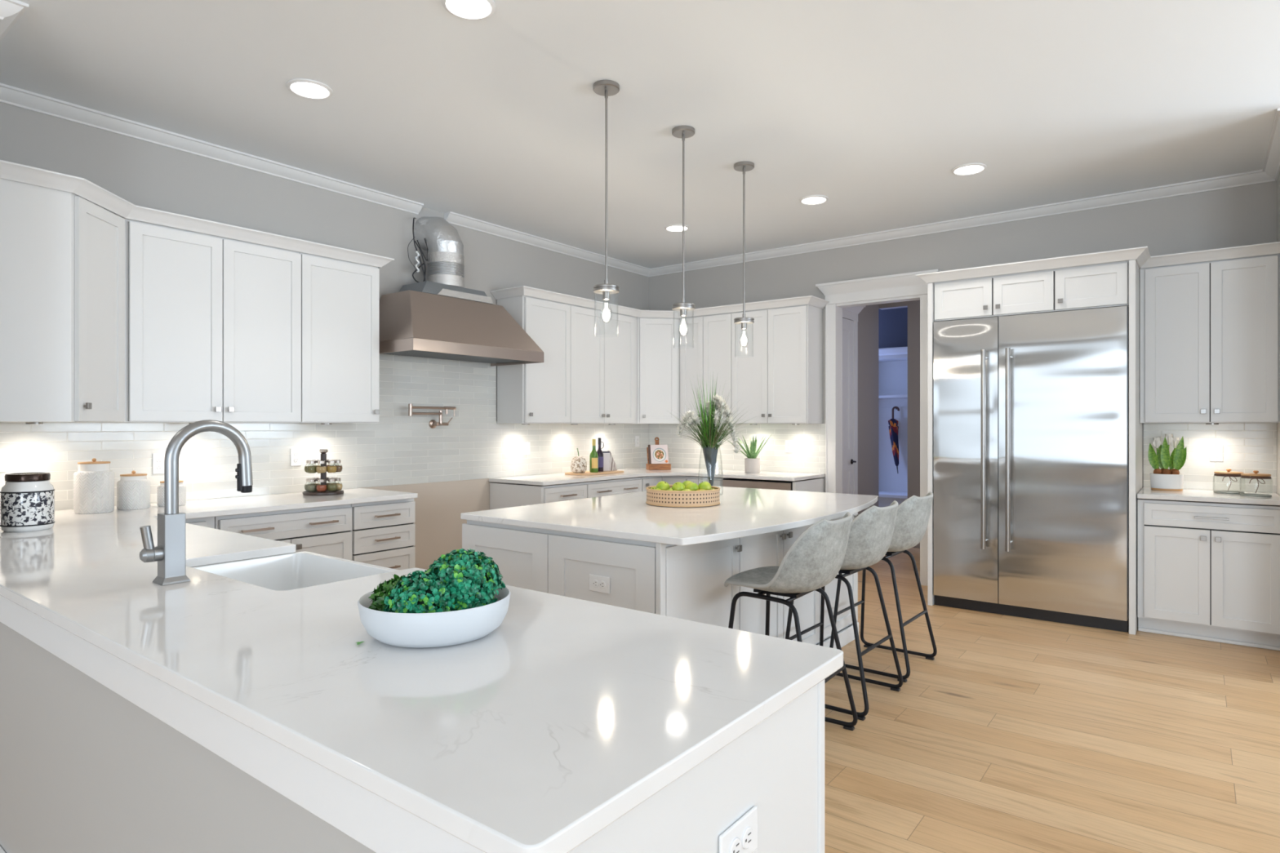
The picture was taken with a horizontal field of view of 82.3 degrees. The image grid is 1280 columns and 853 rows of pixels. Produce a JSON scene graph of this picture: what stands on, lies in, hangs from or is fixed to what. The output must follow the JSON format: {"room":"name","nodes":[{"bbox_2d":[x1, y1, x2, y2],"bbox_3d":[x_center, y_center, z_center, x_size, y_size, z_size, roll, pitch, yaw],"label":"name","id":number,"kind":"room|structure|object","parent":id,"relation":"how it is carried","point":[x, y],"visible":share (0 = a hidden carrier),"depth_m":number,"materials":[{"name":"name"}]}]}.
{"room":"kitchen","nodes":[
{"label":"kitchen","id":0,"kind":"room"},
{"bbox_2d":[0,622,375,852],"bbox_3d":[-1.359,0.919,1.869,3.203,0.882,0.182,0,0,37],"label":"wall","id":1,"kind":"structure","parent":0,"point":[84,768],"depth_m":1.60,"materials":[{"name":"grey paint"}]},
{"bbox_2d":[0,595,484,852],"bbox_3d":[-1.415,0.519,1.787,3.193,0.082,0.018,0,0,37],"label":"board","id":2,"kind":"object","parent":1,"relation":"attached to","point":[371,820],"visible":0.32,"depth_m":1.16,"materials":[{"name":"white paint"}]},
{"bbox_2d":[0,102,648,569],"bbox_3d":[-2.042,-0.142,5.312,0.128,3.105,15.300,0,0,37],"label":"wall","id":3,"kind":"structure","parent":0,"point":[142,173],"depth_m":5.02,"materials":[{"name":"grey paint"}]},
{"bbox_2d":[0,177,124,422],"bbox_3d":[-2.893,-0.555,3.578,0.617,1.074,0.624,0,0,37],"label":"upper cabinet","id":4,"kind":"object","parent":3,"relation":"attached to","point":[62,253],"visible":1,"depth_m":3.37,"materials":[{"name":"white paint"}]},
{"bbox_2d":[0,160,394,268],"bbox_3d":[-2.373,-1.111,4.171,0.411,0.062,2.270,0,0,28],"label":"crown molding","id":5,"kind":"structure","parent":4,"relation":"attached to","point":[82,188],"depth_m":3.93,"materials":[{"name":"white paint"}]},
{"bbox_2d":[0,0,423,214],"bbox_3d":[-2.183,-1.661,4.172,1.048,0.069,2.913,0,0,37],"label":"trim","id":6,"kind":"structure","parent":3,"relation":"attached to","point":[11,11],"depth_m":4.24,"materials":[{"name":"white paint"}]},
{"bbox_2d":[123,217,301,422],"bbox_3d":[-2.518,-0.555,4.281,0.361,1.074,0.944,0,0,37],"label":"upper cabinet","id":7,"kind":"object","parent":3,"relation":"attached to","point":[213,323],"visible":0.99,"depth_m":4.14,"materials":[{"name":"white paint"}]},
{"bbox_2d":[0,353,648,510],"bbox_3d":[-1.617,-0.047,5.768,0.010,0.986,5.658,0,0,37],"label":"tile backsplash","id":8,"kind":"structure","parent":3,"relation":"attached to","point":[400,448],"depth_m":5.37,"materials":[{"name":"white tile"}]},
{"bbox_2d":[0,448,5,472],"bbox_3d":[-3.215,0.175,3.659,0.010,0.118,0.072,0,0,37],"label":"light switch","id":9,"kind":"object","parent":8,"relation":"attached to","point":[2,451],"visible":1,"depth_m":3.68,"materials":[{"name":"white plastic"}]},
{"bbox_2d":[152,453,164,474],"bbox_3d":[-2.776,0.220,4.234,0.010,0.118,0.072,0,0,37],"label":"wall outlet","id":10,"kind":"object","parent":8,"relation":"attached to","point":[157,459],"visible":0.91,"depth_m":4.22,"materials":[{"name":"white plastic"}]},
{"bbox_2d":[290,448,301,466],"bbox_3d":[-2.288,0.210,4.872,0.010,0.118,0.072,0,0,37],"label":"wall outlet","id":11,"kind":"object","parent":8,"relation":"attached to","point":[295,453],"visible":1,"depth_m":4.87,"materials":[{"name":"white plastic"}]},
{"bbox_2d":[408,404,456,428],"bbox_3d":[-1.626,-0.070,5.651,0.117,0.184,0.419,0,0,37],"label":"pot filler","id":12,"kind":"object","parent":8,"relation":"attached to","point":[433,424],"visible":1,"depth_m":5.69,"materials":[{"name":"silver metal"}]},
{"bbox_2d":[299,252,379,422],"bbox_3d":[-2.064,-0.555,4.876,0.361,1.074,0.546,0,0,37],"label":"upper cabinet","id":13,"kind":"object","parent":3,"relation":"attached to","point":[340,299],"visible":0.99,"depth_m":4.77,"materials":[{"name":"white paint"}]},
{"bbox_2d":[379,289,543,366],"bbox_3d":[-1.385,-0.731,5.543,0.628,0.458,1.222,0,0,37],"label":"range hood","id":14,"kind":"object","parent":3,"relation":"attached to","point":[413,323],"visible":0.94,"depth_m":5.30,"materials":[{"name":"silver metal"}]},
{"bbox_2d":[398,216,493,304],"bbox_3d":[-1.502,-1.297,5.638,0.349,0.670,0.664,0,0,37],"label":"vent duct","id":15,"kind":"object","parent":14,"relation":"attached to","point":[446,258],"visible":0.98,"depth_m":5.52,"materials":[{"name":"grey metal"}]},
{"bbox_2d":[407,217,427,282],"bbox_3d":[-1.670,-1.328,5.533,0.116,0.532,0.180,0,0,0],"label":"cable","id":16,"kind":"object","parent":15,"relation":"attached to","point":[417,268],"visible":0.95,"depth_m":5.50,"materials":[{"name":"grey plastic"}]},
{"bbox_2d":[497,295,570,423],"bbox_3d":[-0.910,-0.555,6.386,0.361,1.074,0.562,0,0,37],"label":"upper cabinet","id":17,"kind":"object","parent":3,"relation":"attached to","point":[531,393],"visible":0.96,"depth_m":6.24,"materials":[{"name":"white paint"}]},
{"bbox_2d":[489,285,829,318],"bbox_3d":[0.188,-1.111,6.765,3.070,0.062,1.142,0,0,-10],"label":"crown molding","id":18,"kind":"structure","parent":17,"relation":"attached to","point":[812,300],"depth_m":6.70,"materials":[{"name":"white paint"}]},
{"bbox_2d":[568,303,636,423],"bbox_3d":[-0.437,-0.555,7.005,0.361,1.074,0.994,0,0,37],"label":"upper cabinet","id":19,"kind":"object","parent":3,"relation":"attached to","point":[603,350],"visible":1,"depth_m":6.86,"materials":[{"name":"white paint"}]},
{"bbox_2d":[0,0,1279,268],"bbox_3d":[1.579,-1.745,2.547,9.200,0.100,15.300,0,0,37],"label":"ceiling","id":20,"kind":"structure","parent":0,"point":[869,107],"depth_m":3.79,"materials":[{"name":"white paint"}]},
{"bbox_2d":[286,78,333,98],"bbox_3d":[-1.658,-1.688,3.681,0.212,0.011,0.212,0,0,37],"label":"recessed light","id":21,"kind":"object","parent":20,"relation":"in","point":[308,88],"visible":1,"depth_m":3.67,"materials":[{"name":"white paint"}]},
{"bbox_2d":[441,0,495,19],"bbox_3d":[-0.688,-1.688,2.943,0.212,0.011,0.212,0,0,37],"label":"recessed light","id":22,"kind":"object","parent":20,"relation":"in","point":[464,9],"visible":1,"depth_m":2.96,"materials":[{"name":"white paint"}]},
{"bbox_2d":[593,80,619,317],"bbox_3d":[-0.168,-1.071,3.654,0.132,1.247,0.132,0,0,37],"label":"pendant light","id":23,"kind":"object","parent":20,"relation":"hanging from","point":[606,88],"visible":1,"depth_m":3.65,"materials":[{"name":"silver metal"}]},
{"bbox_2d":[664,224,688,231],"bbox_3d":[0.316,-1.688,6.268,0.212,0.011,0.212,0,0,37],"label":"recessed light","id":24,"kind":"object","parent":20,"relation":"in","point":[673,228],"visible":0.94,"depth_m":6.26,"materials":[{"name":"white paint"}]},
{"bbox_2d":[671,125,694,331],"bbox_3d":[0.249,-1.071,4.200,0.132,1.247,0.132,0,0,37],"label":"pendant light","id":25,"kind":"object","parent":20,"relation":"hanging from","point":[680,131],"visible":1,"depth_m":4.19,"materials":[{"name":"silver metal"}]},
{"bbox_2d":[733,160,754,342],"bbox_3d":[0.676,-1.071,4.758,0.132,1.247,0.132,0,0,37],"label":"pendant light","id":26,"kind":"object","parent":20,"relation":"hanging from","point":[744,166],"visible":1,"depth_m":4.75,"materials":[{"name":"silver metal"}]},
{"bbox_2d":[799,195,828,204],"bbox_3d":[1.302,-1.688,5.486,0.212,0.011,0.212,0,0,37],"label":"recessed light","id":27,"kind":"object","parent":20,"relation":"in","point":[811,199],"visible":1,"depth_m":5.47,"materials":[{"name":"white paint"}]},
{"bbox_2d":[951,163,986,174],"bbox_3d":[2.169,-1.688,4.830,0.212,0.011,0.212,0,0,37],"label":"recessed light","id":28,"kind":"object","parent":20,"relation":"in","point":[969,168],"visible":1,"depth_m":4.82,"materials":[{"name":"white paint"}]},
{"bbox_2d":[857,304,878,514],"bbox_3d":[2.155,-0.168,7.718,0.100,3.055,1.780,0,0,37],"label":"wall","id":29,"kind":"structure","parent":0,"point":[868,317],"depth_m":8.13,"materials":[{"name":"grey paint"}]},
{"bbox_2d":[842,317,856,493],"bbox_3d":[2.064,0.122,7.460,0.066,2.455,0.704,0,0,37],"label":"door","id":30,"kind":"structure","parent":29,"relation":"in","point":[848,461],"depth_m":7.64,"materials":[{"name":"white paint"}]},
{"bbox_2d":[842,305,865,494],"bbox_3d":[2.070,0.035,7.456,0.082,2.650,1.032,0,0,37],"label":"trim","id":31,"kind":"structure","parent":29,"relation":"attached to","point":[851,313],"depth_m":7.78,"materials":[{"name":"white paint"}]},
{"bbox_2d":[878,306,907,348],"bbox_3d":[3.347,-0.168,9.312,3.000,3.055,2.000,0,0,37],"label":"wall","id":32,"kind":"structure","parent":0,"point":[892,322],"depth_m":9.69,"materials":[{"name":"blue paint"}]},
{"bbox_2d":[878,299,919,548],"bbox_3d":[3.612,-0.168,7.788,2.130,3.055,0.100,0,0,37],"label":"wall","id":33,"kind":"structure","parent":0,"point":[913,306],"depth_m":8.15,"materials":[{"name":"grey paint"}]},
{"bbox_2d":[648,180,1276,493],"bbox_3d":[2.247,-0.168,6.453,5.320,3.055,0.120,0,0,37],"label":"wall","id":34,"kind":"structure","parent":0,"point":[1246,215],"depth_m":5.83,"materials":[{"name":"grey paint"}]},
{"bbox_2d":[636,316,679,423],"bbox_3d":[0.158,-0.555,7.574,0.616,1.074,0.625,0,0,37],"label":"upper cabinet","id":35,"kind":"object","parent":34,"relation":"attached to","point":[658,339],"visible":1,"depth_m":7.33,"materials":[{"name":"white paint"}]},
{"bbox_2d":[680,312,732,423],"bbox_3d":[0.722,-0.555,7.300,0.608,1.074,0.361,0,0,37],"label":"upper cabinet","id":36,"kind":"object","parent":34,"relation":"attached to","point":[705,344],"visible":0.56,"depth_m":7.17,"materials":[{"name":"white paint"}]},
{"bbox_2d":[648,423,825,473],"bbox_3d":[0.910,0.214,7.391,2.035,0.463,0.010,0,0,37],"label":"tile backsplash","id":37,"kind":"structure","parent":34,"relation":"attached to","point":[807,455],"depth_m":7.17,"materials":[{"name":"white tile"}]},
{"bbox_2d":[731,304,822,423],"bbox_3d":[1.274,-0.555,6.879,0.777,1.074,0.361,0,0,37],"label":"upper cabinet","id":38,"kind":"object","parent":34,"relation":"attached to","point":[777,371],"visible":0.94,"depth_m":6.72,"materials":[{"name":"white paint"}]},
{"bbox_2d":[444,108,1279,276],"bbox_3d":[1.332,-1.661,5.355,5.200,0.069,2.735,0,0,37],"label":"trim","id":39,"kind":"structure","parent":34,"relation":"attached to","point":[1270,171],"depth_m":6.01,"materials":[{"name":"white paint"}]},
{"bbox_2d":[825,293,927,586],"bbox_3d":[2.135,0.119,6.534,0.944,2.482,0.166,0,0,37],"label":"door frame","id":40,"kind":"structure","parent":34,"relation":"in","point":[833,313],"depth_m":6.71,"materials":[{"name":"white paint"}]},
{"bbox_2d":[815,269,941,304],"bbox_3d":[2.074,-1.210,6.454,1.084,0.185,0.085,0,0,37],"label":"trim","id":41,"kind":"structure","parent":34,"relation":"attached to","point":[908,284],"depth_m":6.46,"materials":[{"name":"white paint"}]},
{"bbox_2d":[915,241,1279,422],"bbox_3d":[3.155,-0.580,5.200,2.109,1.124,0.761,0,0,37],"label":"upper cabinet","id":42,"kind":"object","parent":34,"relation":"attached to","point":[1210,331],"depth_m":4.87,"materials":[{"name":"white paint"}]},
{"bbox_2d":[1143,422,1276,493],"bbox_3d":[3.935,0.214,5.081,0.729,0.463,0.010,0,0,37],"label":"tile backsplash","id":43,"kind":"structure","parent":34,"relation":"attached to","point":[1247,447],"depth_m":5.02,"materials":[{"name":"white tile"}]},
{"bbox_2d":[824,547,1279,852],"bbox_3d":[1.609,1.385,2.586,9.000,0.050,15.200,0,0,37],"label":"floor","id":44,"kind":"structure","parent":0,"point":[1020,735],"depth_m":3.14,"materials":[{"name":"brown wood"}]},
{"bbox_2d":[185,516,214,528],"bbox_3d":[-2.791,0.923,3.707,0.637,0.874,0.949,0,0,37],"label":"base cabinet","id":45,"kind":"object","parent":44,"relation":"on","point":[202,522],"visible":0.09,"depth_m":3.85,"materials":[{"name":"white paint"}]},
{"bbox_2d":[214,504,351,560],"bbox_3d":[-2.248,0.923,4.389,0.673,0.874,0.784,0,0,37],"label":"base cabinet","id":46,"kind":"object","parent":44,"relation":"on","point":[326,530],"visible":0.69,"depth_m":4.28,"materials":[{"name":"white paint"}]},
{"bbox_2d":[351,497,415,570],"bbox_3d":[-1.869,0.923,4.885,0.673,0.874,0.454,0,0,37],"label":"base cabinet","id":47,"kind":"object","parent":44,"relation":"on","point":[384,532],"visible":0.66,"depth_m":4.70,"materials":[{"name":"white paint"}]},
{"bbox_2d":[489,482,586,509],"bbox_3d":[-0.849,0.923,6.221,0.673,0.874,0.533,0,0,37],"label":"base cabinet","id":48,"kind":"object","parent":44,"relation":"on","point":[502,495],"visible":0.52,"depth_m":6.03,"materials":[{"name":"white paint"}]},
{"bbox_2d":[583,477,641,497],"bbox_3d":[-0.451,0.923,6.742,0.673,0.874,0.774,0,0,37],"label":"base cabinet","id":49,"kind":"object","parent":44,"relation":"on","point":[629,485],"visible":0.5,"depth_m":6.54,"materials":[{"name":"white paint"}]},
{"bbox_2d":[462,511,858,648],"bbox_3d":[0.257,0.919,4.220,1.279,0.882,2.180,0,0,37],"label":"kitchen island","id":50,"kind":"object","parent":44,"relation":"on","point":[684,582],"visible":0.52,"depth_m":3.38,"materials":[{"name":"white paint"}]},
{"bbox_2d":[589,573,609,594],"bbox_3d":[-0.177,0.690,3.188,0.118,0.072,0.010,0,0,37],"label":"wall outlet","id":51,"kind":"object","parent":50,"relation":"attached to","point":[599,584],"visible":1,"depth_m":3.19,"materials":[{"name":"white plastic"}]},
{"bbox_2d":[460,485,878,546],"bbox_3d":[0.361,0.461,4.149,1.520,0.030,2.230,0,0,37],"label":"island countertop","id":52,"kind":"structure","parent":50,"relation":"on","point":[741,512],"depth_m":3.63,"materials":[{"name":"white stone"}]},
{"bbox_2d":[645,484,719,507],"bbox_3d":[0.246,0.400,4.187,0.425,0.090,0.425,0,0,37],"label":"rattan tray","id":53,"kind":"object","parent":52,"relation":"on","point":[681,499],"visible":0.88,"depth_m":4.00,"materials":[{"name":"wicker"}]},
{"bbox_3d":[0.455,0.290,4.725,0.163,0.312,0.163,0,0,37],"label":"glass vase","id":54,"kind":"object","parent":52,"relation":"on","visible":0},
{"bbox_2d":[666,373,750,486],"bbox_3d":[0.496,0.032,4.723,0.726,0.792,0.734,0,0,-4],"label":"flower arrangement","id":55,"kind":"object","parent":54,"relation":"in","point":[711,430],"visible":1,"depth_m":4.68,"materials":[{"name":"green plant"}]},
{"bbox_2d":[636,475,691,491],"bbox_3d":[0.172,0.923,7.358,0.916,0.874,0.952,0,0,37],"label":"base cabinet","id":56,"kind":"object","parent":44,"relation":"on","point":[649,481],"visible":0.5,"depth_m":7.02,"materials":[{"name":"white paint"}]},
{"bbox_2d":[488,466,825,485],"bbox_3d":[0.215,0.461,6.484,2.029,0.030,2.273,0,0,37],"label":"countertop","id":57,"kind":"structure","parent":56,"relation":"on","point":[550,478],"depth_m":6.54,"materials":[{"name":"white stone"}]},
{"bbox_2d":[564,470,623,475],"bbox_3d":[-0.420,0.438,6.813,0.285,0.016,0.565,0,0,37],"label":"cutting board","id":58,"kind":"object","parent":57,"relation":"on","point":[586,473],"visible":0.82,"depth_m":6.64,"materials":[{"name":"brown wood"}]},
{"bbox_2d":[570,448,586,473],"bbox_3d":[-0.557,0.316,6.662,0.150,0.226,0.150,0,0,37],"label":"textured vase","id":59,"kind":"object","parent":58,"relation":"on","point":[578,464],"visible":1,"depth_m":6.61,"materials":[{"name":"ceramic"}]},
{"bbox_2d":[589,439,598,472],"bbox_3d":[-0.422,0.277,6.723,0.081,0.305,0.081,0,0,37],"label":"bottle","id":60,"kind":"object","parent":58,"relation":"on","point":[593,457],"visible":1,"depth_m":6.70,"materials":[{"name":"green glass"}]},
{"bbox_2d":[596,437,604,471],"bbox_3d":[-0.377,0.272,6.839,0.072,0.315,0.072,0,0,5],"label":"bottle","id":61,"kind":"object","parent":58,"relation":"on","point":[599,451],"visible":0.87,"depth_m":6.81,"materials":[{"name":"black"}]},
{"bbox_2d":[602,451,609,471],"bbox_3d":[-0.321,0.336,6.922,0.068,0.186,0.036,0,0,-18],"label":"paper packet","id":62,"kind":"object","parent":58,"relation":"on","point":[606,454],"visible":0.77,"depth_m":6.91,"materials":[{"name":"white paper"}]},
{"bbox_2d":[646,436,671,470],"bbox_3d":[0.185,0.281,7.401,0.230,0.328,0.129,0,0,-15],"label":"cookbook stand","id":63,"kind":"object","parent":57,"relation":"on","point":[649,466],"visible":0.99,"depth_m":7.35,"materials":[{"name":"brown wood"}]},
{"bbox_2d":[648,444,668,463],"bbox_3d":[0.184,0.291,7.390,0.199,0.197,0.070,0,0,-15],"label":"cookbook","id":64,"kind":"object","parent":63,"relation":"on","point":[657,454],"visible":1,"depth_m":7.37,"materials":[{"name":"white paper"}]},
{"bbox_2d":[653,448,665,461],"bbox_3d":[0.195,0.297,7.375,0.124,0.121,0.026,0,0,-15],"label":"print","id":65,"kind":"object","parent":64,"relation":"attached to","point":[659,454],"depth_m":7.37,"materials":[{"name":"white paper"}]},
{"bbox_2d":[727,434,770,473],"bbox_3d":[1.042,0.258,6.933,0.381,0.374,0.512,0,0,37],"label":"aloe","id":66,"kind":"object","parent":57,"relation":"on","point":[752,464],"visible":0.97,"depth_m":6.89,"materials":[{"name":"green plant"}]},
{"bbox_2d":[744,457,759,473],"bbox_3d":[1.065,0.378,6.940,0.148,0.136,0.148,0,0,37],"label":"pot","id":67,"kind":"object","parent":57,"relation":"on","point":[752,465],"depth_m":6.88,"materials":[{"name":"white ceramic"}]},
{"bbox_2d":[568,680,824,852],"bbox_3d":[-1.142,0.919,2.083,3.170,0.882,0.819,0,0,37],"label":"peninsula end panel","id":68,"kind":"object","parent":44,"relation":"on","point":[776,766],"visible":0.02,"depth_m":1.22,"materials":[{"name":"white paint"}]},
{"bbox_2d":[0,488,843,852],"bbox_3d":[-1.061,0.461,3.007,4.222,0.030,2.408,0,0,37],"label":"countertop","id":69,"kind":"structure","parent":68,"relation":"on","point":[537,733],"depth_m":1.33,"materials":[{"name":"white stone"}]},
{"bbox_2d":[0,472,54,532],"bbox_3d":[-2.624,0.325,3.140,0.181,0.240,0.181,0,0,37],"label":"lidded jar","id":70,"kind":"object","parent":69,"relation":"on","point":[27,500],"visible":1,"depth_m":3.08,"materials":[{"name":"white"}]},
{"bbox_2d":[73,457,114,514],"bbox_3d":[-2.811,0.306,3.772,0.168,0.278,0.168,0,0,37],"label":"canister","id":71,"kind":"object","parent":69,"relation":"on","point":[94,480],"visible":1,"depth_m":3.71,"materials":[{"name":"white ceramic"}]},
{"bbox_2d":[116,470,150,510],"bbox_3d":[-2.720,0.344,3.936,0.148,0.204,0.148,0,0,37],"label":"canister","id":72,"kind":"object","parent":69,"relation":"on","point":[133,489],"visible":1,"depth_m":3.88,"materials":[{"name":"white ceramic"}]},
{"bbox_2d":[156,480,186,506],"bbox_3d":[-2.612,0.367,4.086,0.136,0.156,0.136,0,0,37],"label":"canister","id":73,"kind":"object","parent":69,"relation":"on","point":[182,488],"visible":0.38,"depth_m":4.06,"materials":[{"name":"white ceramic"}]},
{"bbox_2d":[139,419,253,585],"bbox_3d":[-1.292,0.214,2.148,0.072,0.462,0.303,0,0,37],"label":"kitchen faucet","id":74,"kind":"object","parent":69,"relation":"on","point":[169,553],"visible":1,"depth_m":2.08,"materials":[{"name":"grey metal"}]},
{"bbox_2d":[192,551,399,591],"bbox_3d":[-1.118,0.594,2.368,0.754,0.233,0.477,0,0,37],"label":"farmhouse sink","id":75,"kind":"object","parent":69,"relation":"in","point":[299,570],"visible":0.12,"depth_m":2.64,"materials":[{"name":"white ceramic"}]},
{"bbox_2d":[302,448,343,495],"bbox_3d":[-2.062,0.298,4.773,0.248,0.294,0.248,0,0,37],"label":"spice carousel","id":76,"kind":"object","parent":69,"relation":"on","point":[323,455],"visible":0.71,"depth_m":4.75,"materials":[{"name":"black metal"}]},
{"bbox_2d":[357,586,510,648],"bbox_3d":[-0.439,0.405,1.577,0.316,0.081,0.316,0,0,37],"label":"bowl","id":77,"kind":"object","parent":69,"relation":"on","point":[415,630],"visible":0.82,"depth_m":1.45,"materials":[{"name":"white ceramic"}]},
{"bbox_2d":[368,573,405,611],"bbox_3d":[-0.515,0.385,1.570,0.127,0.131,0.130,0,0,11],"label":"boxwood ball","id":78,"kind":"object","parent":77,"relation":"in","point":[382,591],"visible":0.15,"depth_m":1.54,"materials":[{"name":"green plant"}]},
{"bbox_2d":[382,570,458,613],"bbox_3d":[-0.451,0.375,1.528,0.160,0.145,0.161,0,0,37],"label":"boxwood ball","id":79,"kind":"object","parent":77,"relation":"in","point":[424,593],"visible":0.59,"depth_m":1.48,"materials":[{"name":"green plant"}]},
{"bbox_2d":[426,548,505,610],"bbox_3d":[-0.387,0.356,1.596,0.183,0.175,0.183,0,0,37],"label":"boxwood ball","id":80,"kind":"object","parent":77,"relation":"in","point":[474,579],"visible":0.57,"depth_m":1.54,"materials":[{"name":"green plant"}]},
{"bbox_2d":[719,805,757,852],"bbox_3d":[0.161,0.670,1.176,0.010,0.072,0.118,0,0,37],"label":"wall outlet","id":81,"kind":"object","parent":68,"relation":"attached to","point":[741,837],"visible":1,"depth_m":1.18,"materials":[{"name":"white plastic"}]},
{"bbox_2d":[728,837,741,852],"bbox_3d":[0.151,0.670,1.159,0.004,0.033,0.033,0,0,37],"label":"receptacle","id":82,"kind":"object","parent":81,"relation":"attached to","point":[735,843],"depth_m":1.16,"materials":[{"name":"grey plastic"}]},
{"bbox_2d":[741,826,752,849],"bbox_3d":[0.174,0.670,1.190,0.004,0.033,0.033,0,0,37],"label":"receptacle","id":83,"kind":"object","parent":81,"relation":"attached to","point":[746,832],"depth_m":1.19,"materials":[{"name":"grey plastic"}]},
{"bbox_2d":[687,475,726,486],"bbox_3d":[0.771,0.923,7.076,0.374,0.874,0.673,0,0,37],"label":"base cabinet","id":84,"kind":"object","parent":44,"relation":"on","point":[717,481],"visible":0.11,"depth_m":6.84,"materials":[{"name":"white paint"}]},
{"bbox_2d":[721,478,815,490],"bbox_3d":[1.215,0.916,6.766,0.700,0.848,0.626,0,0,37],"label":"fridge","id":85,"kind":"object","parent":44,"relation":"on","point":[731,482],"visible":0.21,"depth_m":6.52,"materials":[{"name":"black"}]},
{"bbox_2d":[724,511,857,730],"bbox_3d":[0.647,0.868,3.202,0.500,0.985,0.496,0,0,36],"label":"bar stool","id":86,"kind":"object","parent":44,"relation":"on","point":[816,557],"visible":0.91,"depth_m":3.02,"materials":[{"name":"grey leather"}]},
{"bbox_2d":[792,478,824,492],"bbox_3d":[1.511,0.923,6.547,0.027,0.874,0.616,0,0,37],"label":"end panel","id":87,"kind":"object","parent":44,"relation":"on","point":[817,485],"visible":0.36,"depth_m":6.55,"materials":[{"name":"white paint"}]},
{"bbox_2d":[785,500,902,720],"bbox_3d":[1.018,0.868,3.697,0.500,0.985,0.496,0,0,39],"label":"bar stool","id":88,"kind":"object","parent":44,"relation":"on","point":[871,532],"visible":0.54,"depth_m":3.49,"materials":[{"name":"grey leather"}]},
{"bbox_2d":[829,491,937,682],"bbox_3d":[1.394,0.868,4.197,0.500,0.985,0.496,0,0,39],"label":"bar stool","id":89,"kind":"object","parent":44,"relation":"on","point":[913,517],"visible":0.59,"depth_m":4.00,"materials":[{"name":"grey leather"}]},
{"bbox_2d":[878,346,907,506],"bbox_3d":[3.205,0.198,9.332,1.410,2.325,0.520,0,0,37],"label":"locker","id":90,"kind":"object","parent":44,"relation":"on","point":[892,362],"visible":0.06,"depth_m":9.53,"materials":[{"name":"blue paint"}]},
{"bbox_2d":[878,395,907,399],"bbox_3d":[3.244,-0.365,9.340,1.300,0.030,0.420,0,0,37],"label":"shelf","id":91,"kind":"object","parent":90,"relation":"attached to","point":[880,397],"depth_m":9.22,"materials":[{"name":"white paint"}]},
{"bbox_3d":[3.320,-0.223,9.481,0.012,0.029,0.067,0,0,37],"label":"coat hook","id":92,"kind":"object","parent":90,"relation":"attached to","visible":0},
{"bbox_2d":[888,406,899,472],"bbox_3d":[3.282,0.186,9.473,0.126,0.870,0.130,0,0,2],"label":"umbrella","id":93,"kind":"object","parent":92,"relation":"hanging from","point":[893,423],"visible":1,"depth_m":9.43,"materials":[{"name":"black fabric"}]},
{"bbox_2d":[927,282,934,605],"bbox_3d":[2.403,0.141,5.815,0.034,2.438,0.696,0,0,37],"label":"panel","id":94,"kind":"object","parent":44,"relation":"on","point":[931,286],"visible":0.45,"depth_m":5.54,"materials":[{"name":"white paint"}]},
{"bbox_2d":[933,306,1128,632],"bbox_3d":[2.878,0.286,5.391,1.221,2.148,0.762,0,0,37],"label":"refrigerator","id":95,"kind":"object","parent":44,"relation":"on","point":[1031,451],"visible":1,"depth_m":5.11,"materials":[{"name":"silver metal"}]},
{"bbox_2d":[1128,259,1142,635],"bbox_3d":[3.414,0.141,5.043,0.037,2.438,0.696,0,0,37],"label":"panel","id":96,"kind":"object","parent":44,"relation":"on","point":[1135,426],"visible":0.78,"depth_m":4.78,"materials":[{"name":"white paint"}]},
{"bbox_2d":[1137,498,1279,647],"bbox_3d":[3.730,0.923,4.816,0.728,0.874,0.673,0,0,37],"label":"base cabinet","id":97,"kind":"object","parent":44,"relation":"on","point":[1205,569],"visible":1,"depth_m":4.58,"materials":[{"name":"white paint"}]},
{"bbox_2d":[1137,487,1279,505],"bbox_3d":[3.733,0.461,4.820,0.730,0.030,0.648,0,0,37],"label":"countertop","id":98,"kind":"structure","parent":97,"relation":"on","point":[1186,495],"depth_m":4.65,"materials":[{"name":"white stone"}]},
{"bbox_2d":[1147,433,1186,491],"bbox_3d":[3.633,0.250,5.048,0.214,0.392,0.138,0,0,37],"label":"planter","id":99,"kind":"object","parent":98,"relation":"on","point":[1164,478],"visible":1,"depth_m":5.02,"materials":[{"name":"white"}]},
{"bbox_2d":[1213,468,1244,493],"bbox_3d":[3.878,0.365,4.825,0.166,0.161,0.173,0,0,37],"label":"glass jar","id":100,"kind":"object","parent":98,"relation":"on","point":[1220,473],"visible":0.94,"depth_m":4.80,"materials":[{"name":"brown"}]},
{"bbox_2d":[1240,470,1271,497],"bbox_3d":[3.894,0.365,4.631,0.160,0.161,0.167,0,0,37],"label":"glass jar","id":101,"kind":"object","parent":98,"relation":"on","point":[1253,476],"visible":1,"depth_m":4.60,"materials":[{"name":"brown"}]},
{"bbox_2d":[1137,627,1279,650],"bbox_3d":[3.590,1.349,4.633,0.728,0.022,0.018,0,0,37],"label":"baseboard","id":102,"kind":"structure","parent":97,"relation":"attached to","point":[1142,629],"depth_m":4.62,"materials":[{"name":"white paint"}]},
{"bbox_2d":[1276,172,1279,496],"bbox_3d":[3.897,-0.168,4.330,0.120,3.055,1.250,0,0,37],"label":"wall","id":103,"kind":"structure","parent":0,"point":[1278,177],"depth_m":4.75,"materials":[{"name":"grey paint"}]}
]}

